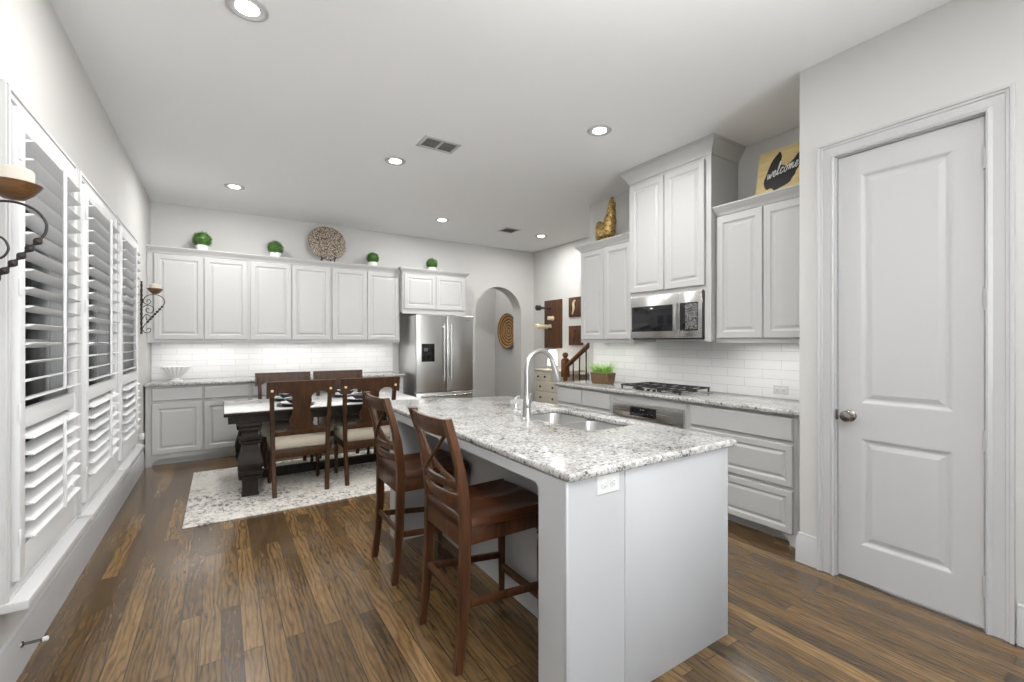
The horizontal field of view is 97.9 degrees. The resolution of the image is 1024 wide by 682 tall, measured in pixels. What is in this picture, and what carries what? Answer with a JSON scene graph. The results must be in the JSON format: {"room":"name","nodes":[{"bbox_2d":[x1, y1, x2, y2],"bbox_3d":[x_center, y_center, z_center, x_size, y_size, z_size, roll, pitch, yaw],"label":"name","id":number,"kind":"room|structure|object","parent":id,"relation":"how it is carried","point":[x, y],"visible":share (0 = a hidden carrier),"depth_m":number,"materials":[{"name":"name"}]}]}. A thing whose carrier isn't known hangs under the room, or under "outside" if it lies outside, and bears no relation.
{"room":"kitchen","nodes":[
{"label":"kitchen","id":0,"kind":"room"},
{"bbox_2d":[0,0,149,649],"bbox_3d":[-1.693,-0.160,1.224,0.080,3.060,10.300,0,0,-33],"label":"wall","id":1,"kind":"structure","parent":0,"point":[39,60],"depth_m":2.49,"materials":[{"name":"grey paint"}]},
{"bbox_2d":[0,163,47,280],"bbox_3d":[-1.699,-0.330,1.500,0.187,0.550,0.142,0,0,-4],"label":"candle sconce","id":2,"kind":"object","parent":1,"relation":"attached to","point":[17,183],"visible":1,"depth_m":1.49,"materials":[{"name":"black metal"}]},
{"bbox_2d":[0,163,34,182],"bbox_3d":[-1.679,-0.552,1.502,0.100,0.064,0.100,0,0,-33],"label":"candle","id":3,"kind":"object","parent":2,"relation":"on","point":[21,174],"depth_m":1.47,"materials":[{"name":"beige wax"}]},
{"bbox_2d":[20,635,48,647],"bbox_3d":[-2.001,1.255,1.871,0.080,0.026,0.026,0,0,-33],"label":"door stop","id":4,"kind":"object","parent":1,"relation":"attached to","point":[45,638],"visible":1,"depth_m":1.87,"materials":[{"name":"grey metal"}]},
{"bbox_2d":[0,79,90,614],"bbox_3d":[-2.152,0.018,2.024,0.185,1.969,0.956,0,0,-33],"label":"window","id":5,"kind":"structure","parent":1,"relation":"in","point":[19,595],"depth_m":1.71,"materials":[{"name":"grey wood"}]},
{"bbox_2d":[11,105,80,582],"bbox_3d":[-2.115,0.006,2.042,0.109,1.819,0.829,0,0,-31],"label":"plantation shutter","id":6,"kind":"object","parent":5,"relation":"attached to","point":[44,498],"visible":0.94,"depth_m":1.93,"materials":[{"name":"white wood"}]},
{"bbox_2d":[0,452,144,681],"bbox_3d":[-1.407,1.276,0.873,0.016,0.187,9.400,0,0,-33],"label":"baseboard","id":7,"kind":"structure","parent":1,"relation":"attached to","point":[13,658],"depth_m":2.29,"materials":[{"name":"grey wood"}]},
{"bbox_2d":[77,168,125,519],"bbox_3d":[-2.721,0.018,2.897,0.185,1.969,1.033,0,0,-33],"label":"window","id":8,"kind":"structure","parent":1,"relation":"in","point":[90,508],"depth_m":2.86,"materials":[{"name":"grey wood"}]},
{"bbox_2d":[82,184,119,502],"bbox_3d":[-2.684,0.006,2.915,0.109,1.819,0.906,0,0,-31],"label":"plantation shutter","id":9,"kind":"object","parent":8,"relation":"attached to","point":[99,226],"visible":0.94,"depth_m":2.80,"materials":[{"name":"white wood"}]},
{"bbox_2d":[116,215,144,472],"bbox_3d":[-3.287,0.018,3.765,0.185,1.969,0.970,0,0,-33],"label":"window","id":10,"kind":"structure","parent":1,"relation":"in","point":[135,451],"depth_m":4.02,"materials":[{"name":"grey wood"}]},
{"bbox_2d":[118,225,140,460],"bbox_3d":[-3.250,0.006,3.783,0.109,1.819,0.843,0,0,-31],"label":"plantation shutter","id":11,"kind":"object","parent":10,"relation":"attached to","point":[128,413],"visible":0.97,"depth_m":3.70,"materials":[{"name":"white wood"}]},
{"bbox_2d":[137,433,144,444],"bbox_3d":[-3.772,0.998,4.536,0.055,0.145,0.074,0,0,-33],"label":"wall outlet","id":12,"kind":"object","parent":1,"relation":"attached to","point":[141,436],"visible":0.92,"depth_m":4.52,"materials":[{"name":"white plastic"}]},
{"bbox_2d":[140,281,164,333],"bbox_3d":[-3.798,-0.360,4.721,0.187,0.550,0.142,0,0,-4],"label":"candle sconce","id":13,"kind":"object","parent":1,"relation":"attached to","point":[155,289],"visible":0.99,"depth_m":4.68,"materials":[{"name":"black metal"}]},
{"bbox_2d":[149,283,160,287],"bbox_3d":[-3.779,-0.582,4.723,0.100,0.064,0.100,0,0,-33],"label":"candle","id":14,"kind":"object","parent":13,"relation":"on","point":[151,285],"depth_m":4.68,"materials":[{"name":"beige wax"}]},
{"bbox_2d":[195,244,208,249],"bbox_3d":[-3.779,-1.139,5.439,0.140,0.075,0.140,0,0,-33],"label":"pot","id":15,"kind":"object","parent":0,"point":[198,246],"depth_m":5.39,"materials":[{"name":"white ceramic"}]},
{"bbox_2d":[269,252,280,256],"bbox_3d":[-3.123,-1.139,5.890,0.140,0.075,0.140,0,0,-33],"label":"pot","id":16,"kind":"object","parent":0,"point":[278,254],"depth_m":5.84,"materials":[{"name":"white ceramic"}]},
{"bbox_2d":[150,201,533,400],"bbox_3d":[-1.926,-0.160,7.065,5.910,3.060,0.260,0,0,-33],"label":"wall","id":17,"kind":"structure","parent":0,"point":[510,272],"depth_m":6.92,"materials":[{"name":"grey paint"}]},
{"bbox_2d":[146,244,248,342],"bbox_3d":[-3.803,-0.546,5.455,1.000,1.107,0.377,0,0,-33],"label":"upper cabinet","id":18,"kind":"object","parent":17,"relation":"attached to","point":[205,293],"visible":0.98,"depth_m":5.31,"materials":[{"name":"grey wood"}]},
{"bbox_2d":[191,231,212,249],"bbox_3d":[-3.778,-1.227,5.438,0.218,0.252,0.224,0,0,-33],"label":"topiary ball","id":19,"kind":"object","parent":18,"relation":"on","point":[202,241],"visible":0.96,"depth_m":5.38,"materials":[{"name":"green plant"}]},
{"bbox_2d":[151,342,392,379],"bbox_3d":[-3.090,0.213,6.145,2.935,0.486,0.009,0,0,-33],"label":"tiled wall","id":20,"kind":"structure","parent":17,"relation":"attached to","point":[207,360],"depth_m":5.98,"materials":[{"name":"white tile"}]},
{"bbox_2d":[249,254,331,342],"bbox_3d":[-2.976,-0.546,5.994,0.974,1.107,0.377,0,0,-33],"label":"upper cabinet","id":21,"kind":"object","parent":17,"relation":"attached to","point":[290,298],"visible":0.98,"depth_m":5.84,"materials":[{"name":"grey wood"}]},
{"bbox_2d":[267,240,283,256],"bbox_3d":[-3.123,-1.221,5.890,0.206,0.241,0.210,0,0,-33],"label":"topiary ball","id":22,"kind":"object","parent":21,"relation":"on","point":[275,248],"visible":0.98,"depth_m":5.83,"materials":[{"name":"green plant"}]},
{"bbox_3d":[-2.590,-1.190,6.254,0.192,0.198,0.203,0,0,-33],"label":"easel","id":23,"kind":"object","parent":21,"relation":"on","visible":0},
{"bbox_2d":[308,226,345,259],"bbox_3d":[-2.579,-1.383,6.236,0.496,0.485,0.111,0,0,-33],"label":"decorative plate","id":24,"kind":"object","parent":23,"relation":"on","point":[327,242],"visible":1,"depth_m":6.25,"materials":[{"name":"wicker"}]},
{"bbox_2d":[331,262,399,342],"bbox_3d":[-2.163,-0.546,6.524,0.968,1.107,0.377,0,0,-33],"label":"upper cabinet","id":25,"kind":"object","parent":17,"relation":"attached to","point":[365,299],"visible":0.95,"depth_m":6.38,"materials":[{"name":"grey wood"}]},
{"bbox_2d":[366,252,378,265],"bbox_3d":[-2.055,-1.216,6.588,0.200,0.230,0.199,0,0,-33],"label":"topiary ball","id":26,"kind":"object","parent":25,"relation":"on","point":[372,258],"visible":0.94,"depth_m":6.53,"materials":[{"name":"green plant"}]},
{"bbox_2d":[398,267,469,315],"bbox_3d":[-1.285,-0.761,7.030,1.149,0.677,0.487,0,0,-33],"label":"upper cabinet","id":27,"kind":"object","parent":17,"relation":"attached to","point":[422,291],"visible":0.99,"depth_m":6.82,"materials":[{"name":"grey wood"}]},
{"bbox_2d":[426,258,437,269],"bbox_3d":[-1.265,-1.215,7.051,0.196,0.229,0.198,0,0,-33],"label":"topiary ball","id":28,"kind":"object","parent":27,"relation":"on","point":[431,264],"visible":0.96,"depth_m":6.99,"materials":[{"name":"green plant"}]},
{"bbox_2d":[368,262,377,265],"bbox_3d":[-2.055,-1.139,6.586,0.140,0.075,0.140,0,0,-33],"label":"pot","id":29,"kind":"object","parent":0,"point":[369,263],"depth_m":6.53,"materials":[{"name":"white ceramic"}]},
{"bbox_2d":[475,288,512,396],"bbox_3d":[-0.807,-0.160,8.517,1.850,3.060,0.950,0,0,-33],"label":"wall","id":30,"kind":"structure","parent":0,"point":[493,362],"depth_m":9.08,"materials":[{"name":"grey paint"}]},
{"bbox_2d":[497,313,512,348],"bbox_3d":[-0.080,-0.215,8.746,0.058,0.696,0.696,0,0,-33],"label":"woven tray","id":31,"kind":"object","parent":30,"relation":"attached to","point":[505,325],"visible":0.96,"depth_m":8.82,"materials":[{"name":"brown wicker"}]},
{"bbox_2d":[50,0,951,252],"bbox_3d":[0.373,-1.730,3.466,5.990,0.080,11.800,0,0,-33],"label":"ceiling","id":32,"kind":"structure","parent":0,"point":[302,108],"depth_m":3.01,"materials":[{"name":"white paint"}]},
{"bbox_2d":[224,184,244,189],"bbox_3d":[-3.018,-1.685,4.849,0.192,0.008,0.192,0,0,-33],"label":"recessed light","id":33,"kind":"object","parent":32,"relation":"in","point":[230,186],"visible":1,"depth_m":4.83,"materials":[{"name":"grey"}]},
{"bbox_2d":[225,0,268,21],"bbox_3d":[-1.339,-1.685,2.255,0.192,0.008,0.192,0,0,-33],"label":"recessed light","id":34,"kind":"object","parent":32,"relation":"in","point":[249,10],"visible":1,"depth_m":2.26,"materials":[{"name":"grey"}]},
{"bbox_2d":[385,157,405,165],"bbox_3d":[-1.089,-1.685,4.161,0.192,0.008,0.192,0,0,-33],"label":"recessed light","id":35,"kind":"object","parent":32,"relation":"in","point":[397,161],"visible":1,"depth_m":4.16,"materials":[{"name":"grey"}]},
{"bbox_2d":[416,135,461,153],"bbox_3d":[-0.627,-1.685,3.823,0.330,0.009,0.225,0,0,-33],"label":"ceiling vent","id":36,"kind":"object","parent":32,"relation":"in","point":[429,142],"visible":1,"depth_m":3.81,"materials":[{"name":"grey metal"}]},
{"bbox_2d":[435,218,448,221],"bbox_3d":[-0.968,-1.685,6.173,0.192,0.008,0.192,0,0,-33],"label":"recessed light","id":37,"kind":"object","parent":32,"relation":"in","point":[437,219],"visible":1,"depth_m":6.17,"materials":[{"name":"grey"}]},
{"bbox_2d":[498,227,520,232],"bbox_3d":[-0.043,-1.685,6.740,0.260,0.009,0.260,0,0,-33],"label":"ceiling vent","id":38,"kind":"object","parent":32,"relation":"in","point":[507,229],"visible":1,"depth_m":6.73,"materials":[{"name":"grey metal"}]},
{"bbox_2d":[587,125,611,135],"bbox_3d":[0.700,-1.685,3.560,0.192,0.008,0.192,0,0,-33],"label":"recessed light","id":39,"kind":"object","parent":32,"relation":"in","point":[597,130],"visible":1,"depth_m":3.55,"materials":[{"name":"grey"}]},
{"bbox_2d":[16,444,1023,681],"bbox_3d":[0.373,1.400,3.466,5.990,0.060,11.800,0,0,-33],"label":"floor","id":40,"kind":"structure","parent":0,"point":[300,594],"depth_m":2.21,"materials":[{"name":"brown wood"}]},
{"bbox_2d":[145,383,249,467],"bbox_3d":[-3.736,0.930,5.365,0.986,0.880,0.602,0,0,-33],"label":"base cabinet","id":41,"kind":"object","parent":40,"relation":"on","point":[185,423],"visible":0.8,"depth_m":5.07,"materials":[{"name":"grey wood"}]},
{"bbox_2d":[143,371,404,386],"bbox_3d":[-2.930,0.473,5.870,2.918,0.034,0.625,0,0,-33],"label":"countertop","id":42,"kind":"structure","parent":41,"relation":"on","point":[227,380],"depth_m":5.29,"materials":[{"name":"stone"}]},
{"bbox_2d":[161,366,191,380],"bbox_3d":[-3.935,0.371,5.230,0.293,0.170,0.288,0,0,-33],"label":"bowl","id":43,"kind":"object","parent":42,"relation":"on","point":[176,372],"visible":0.97,"depth_m":5.17,"materials":[{"name":"white ceramic"}]},
{"bbox_2d":[182,449,389,528],"bbox_3d":[-1.819,1.364,4.631,2.490,0.010,1.655,0,0,-33],"label":"area rug","id":44,"kind":"object","parent":40,"relation":"on","point":[215,496],"visible":0.51,"depth_m":4.05,"materials":[{"name":"white carpet"}]},
{"bbox_2d":[255,371,313,467],"bbox_3d":[-2.438,0.850,4.821,0.560,1.018,0.574,0,0,-33],"label":"dining chair","id":45,"kind":"object","parent":44,"relation":"on","point":[260,378],"visible":0.42,"depth_m":4.88,"materials":[{"name":"brown wood"}]},
{"bbox_2d":[260,420,313,436],"bbox_3d":[-2.412,0.892,4.780,0.480,0.133,0.477,0,0,-33],"label":"seat cushion","id":46,"kind":"object","parent":45,"relation":"on","point":[265,427],"depth_m":4.56,"materials":[{"name":"fabric"}]},
{"bbox_2d":[266,379,335,498],"bbox_3d":[-2.016,0.850,4.201,0.560,1.018,0.574,0,0,-33],"label":"dining chair","id":47,"kind":"object","parent":44,"relation":"on","point":[302,438],"visible":1,"depth_m":4.01,"materials":[{"name":"brown wood"}]},
{"bbox_2d":[267,425,325,449],"bbox_3d":[-2.043,0.892,4.241,0.480,0.133,0.477,0,0,-33],"label":"seat cushion","id":48,"kind":"object","parent":47,"relation":"on","point":[314,439],"depth_m":4.04,"materials":[{"name":"fabric"}]},
{"bbox_2d":[223,391,419,496],"bbox_3d":[-1.964,0.983,4.686,1.793,0.745,0.969,0,0,-33],"label":"dining table","id":49,"kind":"object","parent":44,"relation":"on","point":[248,416],"visible":0.49,"depth_m":4.11,"materials":[{"name":"brown wood"}]},
{"bbox_2d":[276,401,314,406],"bbox_3d":[-2.087,0.602,4.310,0.336,0.016,0.336,0,0,-33],"label":"charger plate","id":50,"kind":"object","parent":49,"relation":"on","point":[278,404],"visible":0.32,"depth_m":4.23,"materials":[{"name":"black"}]},
{"bbox_2d":[280,401,291,404],"bbox_3d":[-2.087,0.588,4.310,0.268,0.026,0.268,0,0,-33],"label":"dinner plate","id":51,"kind":"object","parent":50,"relation":"on","point":[282,402],"visible":0.33,"depth_m":4.22,"materials":[{"name":"white ceramic"}]},
{"bbox_2d":[285,397,291,402],"bbox_3d":[-2.087,0.565,4.310,0.194,0.056,0.194,0,0,-33],"label":"soup bowl","id":52,"kind":"object","parent":51,"relation":"on","point":[289,399],"visible":0.23,"depth_m":4.25,"materials":[{"name":"blue ceramic"}]},
{"bbox_3d":[-1.576,0.602,4.643,0.336,0.016,0.336,0,0,-33],"label":"charger plate","id":53,"kind":"object","parent":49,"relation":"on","visible":0},
{"bbox_2d":[347,396,361,400],"bbox_3d":[-1.576,0.588,4.643,0.268,0.026,0.268,0,0,-33],"label":"dinner plate","id":54,"kind":"object","parent":53,"relation":"on","point":[352,397],"visible":0.42,"depth_m":4.56,"materials":[{"name":"white ceramic"}]},
{"bbox_2d":[351,393,361,398],"bbox_3d":[-1.576,0.565,4.643,0.194,0.056,0.194,0,0,-33],"label":"soup bowl","id":55,"kind":"object","parent":54,"relation":"on","point":[355,395],"visible":0.58,"depth_m":4.58,"materials":[{"name":"blue ceramic"}]},
{"bbox_3d":[-2.367,0.602,4.712,0.336,0.016,0.336,0,0,-33],"label":"charger plate","id":56,"kind":"object","parent":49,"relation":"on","visible":0},
{"bbox_3d":[-2.367,0.588,4.712,0.268,0.026,0.268,0,0,-33],"label":"dinner plate","id":57,"kind":"object","parent":56,"relation":"on","visible":0},
{"bbox_2d":[278,393,291,397],"bbox_3d":[-2.367,0.565,4.712,0.194,0.056,0.194,0,0,-33],"label":"soup bowl","id":58,"kind":"object","parent":57,"relation":"on","point":[283,395],"visible":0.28,"depth_m":4.64,"materials":[{"name":"blue ceramic"}]},
{"bbox_3d":[-1.873,0.602,5.034,0.336,0.016,0.336,0,0,-33],"label":"charger plate","id":59,"kind":"object","parent":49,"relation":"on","visible":0},
{"bbox_2d":[335,392,358,395],"bbox_3d":[-1.873,0.588,5.034,0.268,0.026,0.268,0,0,-33],"label":"dinner plate","id":60,"kind":"object","parent":59,"relation":"on","point":[337,393],"visible":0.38,"depth_m":4.97,"materials":[{"name":"white ceramic"}]},
{"bbox_2d":[313,370,369,458],"bbox_3d":[-1.944,0.850,5.143,0.560,1.018,0.574,0,0,-33],"label":"dining chair","id":61,"kind":"object","parent":44,"relation":"on","point":[337,374],"visible":0.2,"depth_m":5.24,"materials":[{"name":"brown wood"}]},
{"bbox_2d":[319,414,360,430],"bbox_3d":[-1.918,0.892,5.102,0.480,0.133,0.477,0,0,-33],"label":"seat cushion","id":62,"kind":"object","parent":61,"relation":"on","point":[336,419],"depth_m":4.93,"materials":[{"name":"fabric"}]},
{"bbox_2d":[334,376,399,485],"bbox_3d":[-1.508,0.850,4.538,0.560,1.018,0.574,0,0,-33],"label":"dining chair","id":63,"kind":"object","parent":44,"relation":"on","point":[350,435],"visible":0.66,"depth_m":4.32,"materials":[{"name":"brown wood"}]},
{"bbox_2d":[334,420,389,441],"bbox_3d":[-1.534,0.892,4.579,0.480,0.133,0.477,0,0,-33],"label":"seat cushion","id":64,"kind":"object","parent":63,"relation":"on","point":[363,432],"depth_m":4.36,"materials":[{"name":"fabric"}]},
{"bbox_2d":[250,382,333,448],"bbox_3d":[-2.915,0.930,5.900,0.974,0.880,0.602,0,0,-33],"label":"base cabinet","id":65,"kind":"object","parent":40,"relation":"on","point":[253,390],"visible":0.06,"depth_m":5.46,"materials":[{"name":"grey wood"}]},
{"bbox_2d":[334,376,402,440],"bbox_3d":[-2.116,0.930,6.420,0.933,0.880,0.602,0,0,-33],"label":"base cabinet","id":66,"kind":"object","parent":40,"relation":"on","point":[385,389],"visible":0.08,"depth_m":6.37,"materials":[{"name":"grey"}]},
{"bbox_2d":[363,391,467,585],"bbox_3d":[-0.603,0.844,2.800,0.566,1.057,0.436,0,0,-33],"label":"bar stool","id":67,"kind":"object","parent":40,"relation":"on","point":[402,473],"visible":0.7,"depth_m":2.62,"materials":[{"name":"brown wood"}]},
{"bbox_2d":[399,314,472,398],"bbox_3d":[-1.163,0.477,6.883,0.920,1.745,0.798,0,0,-33],"label":"refrigerator","id":68,"kind":"object","parent":40,"relation":"on","point":[436,351],"visible":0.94,"depth_m":6.58,"materials":[{"name":"silver metal"}]},
{"bbox_2d":[408,407,538,675],"bbox_3d":[-0.162,0.844,2.124,0.566,1.057,0.436,0,0,-33],"label":"bar stool","id":69,"kind":"object","parent":40,"relation":"on","point":[467,515],"visible":0.91,"depth_m":2.00,"materials":[{"name":"brown wood"}]},
{"bbox_2d":[390,412,727,681],"bbox_3d":[0.070,0.930,2.635,0.980,0.880,1.942,0,0,-33],"label":"kitchen island","id":70,"kind":"object","parent":40,"relation":"on","point":[633,579],"visible":0.53,"depth_m":1.80,"materials":[{"name":"grey paint"}]},
{"bbox_2d":[390,396,736,482],"bbox_3d":[0.002,0.473,2.785,1.038,0.034,2.308,0,0,-33],"label":"island countertop","id":71,"kind":"structure","parent":70,"relation":"on","point":[567,454],"depth_m":2.11,"materials":[{"name":"stone"}]},
{"bbox_2d":[512,396,520,409],"bbox_3d":[0.030,0.409,3.004,0.060,0.095,0.047,0,0,-33],"label":"soap dispenser","id":72,"kind":"object","parent":71,"relation":"on","point":[515,403],"visible":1,"depth_m":2.99,"materials":[{"name":"silver metal"}]},
{"bbox_2d":[521,348,560,419],"bbox_3d":[0.194,0.247,2.672,0.298,0.417,0.129,0,0,-33],"label":"faucet","id":73,"kind":"object","parent":71,"relation":"on","point":[527,401],"visible":1,"depth_m":2.63,"materials":[{"name":"silver metal"}]},
{"bbox_2d":[531,413,622,430],"bbox_3d":[0.345,0.587,2.684,0.412,0.194,0.752,0,0,-33],"label":"undermount sink","id":74,"kind":"object","parent":71,"relation":"in","point":[570,421],"visible":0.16,"depth_m":2.76,"materials":[{"name":"silver metal"}]},
{"bbox_2d":[531,413,587,423],"bbox_3d":[0.238,0.587,2.848,0.412,0.194,0.361,0,0,-33],"label":"basin","id":75,"kind":"object","parent":74,"relation":"in","point":[555,418],"depth_m":3.02,"materials":[{"name":"silver metal"}]},
{"bbox_2d":[557,421,622,430],"bbox_3d":[0.444,0.587,2.533,0.412,0.194,0.391,0,0,-33],"label":"basin","id":76,"kind":"object","parent":74,"relation":"in","point":[579,425],"depth_m":2.73,"materials":[{"name":"silver metal"}]},
{"bbox_2d":[596,472,618,495],"bbox_3d":[0.360,0.528,1.667,0.118,0.074,0.008,0,0,-33],"label":"wall outlet","id":77,"kind":"object","parent":70,"relation":"attached to","point":[608,483],"visible":1,"depth_m":1.66,"materials":[{"name":"white plastic"}]},
{"bbox_2d":[601,480,607,488],"bbox_3d":[0.342,0.528,1.651,0.035,0.034,0.003,0,0,-33],"label":"socket","id":78,"kind":"object","parent":77,"relation":"attached to","point":[604,483],"depth_m":1.65,"materials":[{"name":"grey plastic"}]},
{"bbox_2d":[610,478,616,486],"bbox_3d":[0.382,0.528,1.678,0.035,0.034,0.003,0,0,-33],"label":"socket","id":79,"kind":"object","parent":77,"relation":"attached to","point":[613,481],"depth_m":1.68,"materials":[{"name":"grey plastic"}]},
{"bbox_2d":[534,368,583,404],"bbox_3d":[0.761,0.914,7.438,0.491,0.912,0.750,0,0,-33],"label":"dresser","id":80,"kind":"object","parent":40,"relation":"on","point":[546,391],"visible":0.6,"depth_m":7.34,"materials":[{"name":"beige paint"}]},
{"bbox_2d":[548,350,557,368],"bbox_3d":[0.694,0.296,7.615,0.172,0.324,0.172,0,0,-33],"label":"table lamp","id":81,"kind":"object","parent":80,"relation":"on","point":[553,352],"visible":0.45,"depth_m":7.55,"materials":[{"name":"white fabric"}]},
{"bbox_2d":[567,372,589,380],"bbox_3d":[1.095,0.927,6.969,0.435,0.885,0.390,0,0,-33],"label":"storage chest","id":82,"kind":"object","parent":40,"relation":"on","point":[576,374],"visible":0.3,"depth_m":6.80,"materials":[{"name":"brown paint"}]},
{"bbox_2d":[557,386,611,414],"bbox_3d":[0.988,0.930,4.873,0.612,0.880,0.835,0,0,-33],"label":"base cabinet","id":83,"kind":"object","parent":40,"relation":"on","point":[596,401],"visible":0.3,"depth_m":4.65,"materials":[{"name":"grey wood"}]},
{"bbox_2d":[612,393,687,429],"bbox_3d":[1.448,0.930,4.169,0.612,0.880,0.843,0,0,-33],"label":"base cabinet","id":84,"kind":"object","parent":40,"relation":"on","point":[617,396],"visible":0.02,"depth_m":3.94,"materials":[{"name":"grey"}]},
{"bbox_2d":[613,399,684,428],"bbox_3d":[1.187,0.759,3.991,0.058,0.402,0.790,0,0,-33],"label":"oven","id":85,"kind":"object","parent":84,"relation":"in","point":[673,416],"visible":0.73,"depth_m":3.94,"materials":[{"name":"silver metal"}]},
{"bbox_2d":[688,402,798,546],"bbox_3d":[1.930,0.930,3.429,0.612,0.880,0.920,0,0,-33],"label":"base cabinet","id":86,"kind":"object","parent":40,"relation":"on","point":[763,464],"visible":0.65,"depth_m":3.15,"materials":[{"name":"grey wood"}]},
{"bbox_2d":[553,380,798,416],"bbox_3d":[1.450,0.473,4.144,0.625,0.034,2.641,0,0,-33],"label":"countertop","id":87,"kind":"structure","parent":86,"relation":"on","point":[746,402],"depth_m":3.60,"materials":[{"name":"stone"}]},
{"bbox_2d":[581,360,619,383],"bbox_3d":[1.001,0.320,4.954,0.555,0.270,0.912,0,0,-33],"label":"plant","id":88,"kind":"object","parent":87,"relation":"on","point":[605,375],"visible":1,"depth_m":4.89,"materials":[{"name":"green plant"}]},
{"bbox_2d":[590,372,615,383],"bbox_3d":[1.008,0.398,4.955,0.154,0.115,0.278,0,0,-33],"label":"basket","id":89,"kind":"object","parent":87,"relation":"on","point":[596,377],"depth_m":4.87,"materials":[{"name":"wicker"}]},
{"bbox_2d":[619,382,712,395],"bbox_3d":[1.430,0.433,4.206,0.470,0.046,0.715,0,0,-33],"label":"gas cooktop","id":90,"kind":"object","parent":87,"relation":"in","point":[655,387],"visible":1,"depth_m":4.11,"materials":[{"name":"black metal"}]},
{"bbox_3d":[1.813,0.560,5.605,0.720,1.620,2.430,0,0,-33],"label":"staircase","id":91,"kind":"structure","parent":40,"relation":"on","visible":0},
{"bbox_2d":[561,343,589,381],"bbox_3d":[1.424,0.046,5.507,0.104,2.649,2.471,0,0,-33],"label":"stair railing","id":92,"kind":"object","parent":91,"relation":"attached to","point":[566,363],"visible":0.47,"depth_m":6.39,"materials":[{"name":"brown wood"}]},
{"bbox_2d":[534,237,589,400],"bbox_3d":[1.796,-0.160,6.447,0.150,3.060,4.840,0,0,-33],"label":"wall","id":93,"kind":"structure","parent":0,"point":[557,269],"depth_m":7.77,"materials":[{"name":"grey paint"}]},
{"bbox_2d":[534,299,561,347],"bbox_3d":[0.597,-0.320,7.823,0.354,0.850,0.475,0,0,-33],"label":"wall rack","id":94,"kind":"object","parent":93,"relation":"attached to","point":[552,326],"visible":1,"depth_m":7.85,"materials":[{"name":"brown wood"}]},
{"bbox_2d":[569,296,580,316],"bbox_3d":[1.048,-0.585,7.404,0.055,0.324,0.340,0,0,-33],"label":"plaque","id":95,"kind":"object","parent":93,"relation":"attached to","point":[574,302],"visible":0.83,"depth_m":7.40,"materials":[{"name":"brown wood"}]},
{"bbox_2d":[569,325,582,344],"bbox_3d":[1.048,-0.110,7.404,0.055,0.324,0.340,0,0,-33],"label":"plaque","id":96,"kind":"object","parent":93,"relation":"attached to","point":[574,331],"visible":0.94,"depth_m":7.40,"materials":[{"name":"brown wood"}]},
{"bbox_2d":[590,127,798,399],"bbox_3d":[1.819,-0.160,4.370,0.220,3.060,2.825,0,0,-33],"label":"wall","id":97,"kind":"structure","parent":0,"point":[748,165],"depth_m":3.87,"materials":[{"name":"grey paint"}]},
{"bbox_2d":[575,232,634,342],"bbox_3d":[1.109,-0.546,4.904,0.377,1.107,0.835,0,0,-33],"label":"upper cabinet","id":98,"kind":"object","parent":97,"relation":"attached to","point":[604,262],"visible":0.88,"depth_m":4.78,"materials":[{"name":"grey wood"}]},
{"bbox_2d":[595,197,616,240],"bbox_3d":[1.043,-1.346,4.966,0.183,0.492,0.332,0,0,-33],"label":"statue","id":99,"kind":"object","parent":98,"relation":"on","point":[607,228],"visible":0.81,"depth_m":4.87,"materials":[{"name":"gold metal"}]},
{"bbox_2d":[619,133,745,341],"bbox_3d":[1.544,-0.848,4.158,0.461,1.685,1.028,0,0,-33],"label":"upper cabinet","id":100,"kind":"object","parent":97,"relation":"attached to","point":[673,194],"visible":0.9,"depth_m":3.92,"materials":[{"name":"grey wood"}]},
{"bbox_2d":[631,289,704,339],"bbox_3d":[1.532,-0.235,4.179,0.420,0.420,0.804,0,0,-33],"label":"microwave","id":101,"kind":"object","parent":100,"relation":"in","point":[681,315],"visible":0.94,"depth_m":4.04,"materials":[{"name":"silver metal"}]},
{"bbox_2d":[594,339,798,399],"bbox_3d":[1.717,-0.007,4.316,0.009,0.926,2.645,0,0,-33],"label":"tiled wall","id":102,"kind":"structure","parent":97,"relation":"attached to","point":[753,369],"depth_m":4.13,"materials":[{"name":"white tile"}]},
{"bbox_2d":[773,384,787,394],"bbox_3d":[2.170,0.385,3.605,0.008,0.074,0.118,0,0,-33],"label":"wall outlet","id":103,"kind":"object","parent":102,"relation":"attached to","point":[777,389],"visible":1,"depth_m":3.60,"materials":[{"name":"white plastic"}]},
{"bbox_2d":[712,184,798,342],"bbox_3d":[2.050,-0.556,3.459,0.377,1.127,0.833,0,0,-33],"label":"upper cabinet","id":104,"kind":"object","parent":97,"relation":"attached to","point":[757,236],"visible":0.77,"depth_m":3.42,"materials":[{"name":"grey wood"}]},
{"bbox_2d":[755,142,798,194],"bbox_3d":[2.185,-1.327,3.460,0.109,0.458,0.560,0,0,-33],"label":"welcome sign","id":105,"kind":"object","parent":104,"relation":"on","point":[778,168],"visible":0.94,"depth_m":3.55,"materials":[{"name":"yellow wood"}]},
{"bbox_2d":[799,0,1023,642],"bbox_3d":[3.092,-0.160,0.915,0.120,3.060,4.555,0,0,-33],"label":"wall","id":106,"kind":"structure","parent":0,"point":[956,50],"depth_m":2.39,"materials":[{"name":"grey paint"}]},
{"bbox_2d":[795,531,815,567],"bbox_3d":[1.895,1.276,2.801,0.206,0.187,0.119,0,0,-33],"label":"baseboard","id":107,"kind":"structure","parent":106,"relation":"attached to","point":[805,544],"depth_m":2.75,"materials":[{"name":"grey wood"}]},
{"bbox_2d":[816,83,1015,644],"bbox_3d":[2.099,0.097,2.383,0.181,2.547,0.804,0,0,-33],"label":"door","id":108,"kind":"structure","parent":106,"relation":"in","point":[916,214],"depth_m":2.31,"materials":[{"name":"grey wood"}]},
{"bbox_2d":[1017,603,1023,647],"bbox_3d":[3.285,1.276,0.495,0.016,0.187,3.642,0,0,-33],"label":"baseboard","id":109,"kind":"structure","parent":106,"relation":"attached to","point":[1020,611],"depth_m":2.01,"materials":[{"name":"grey wood"}]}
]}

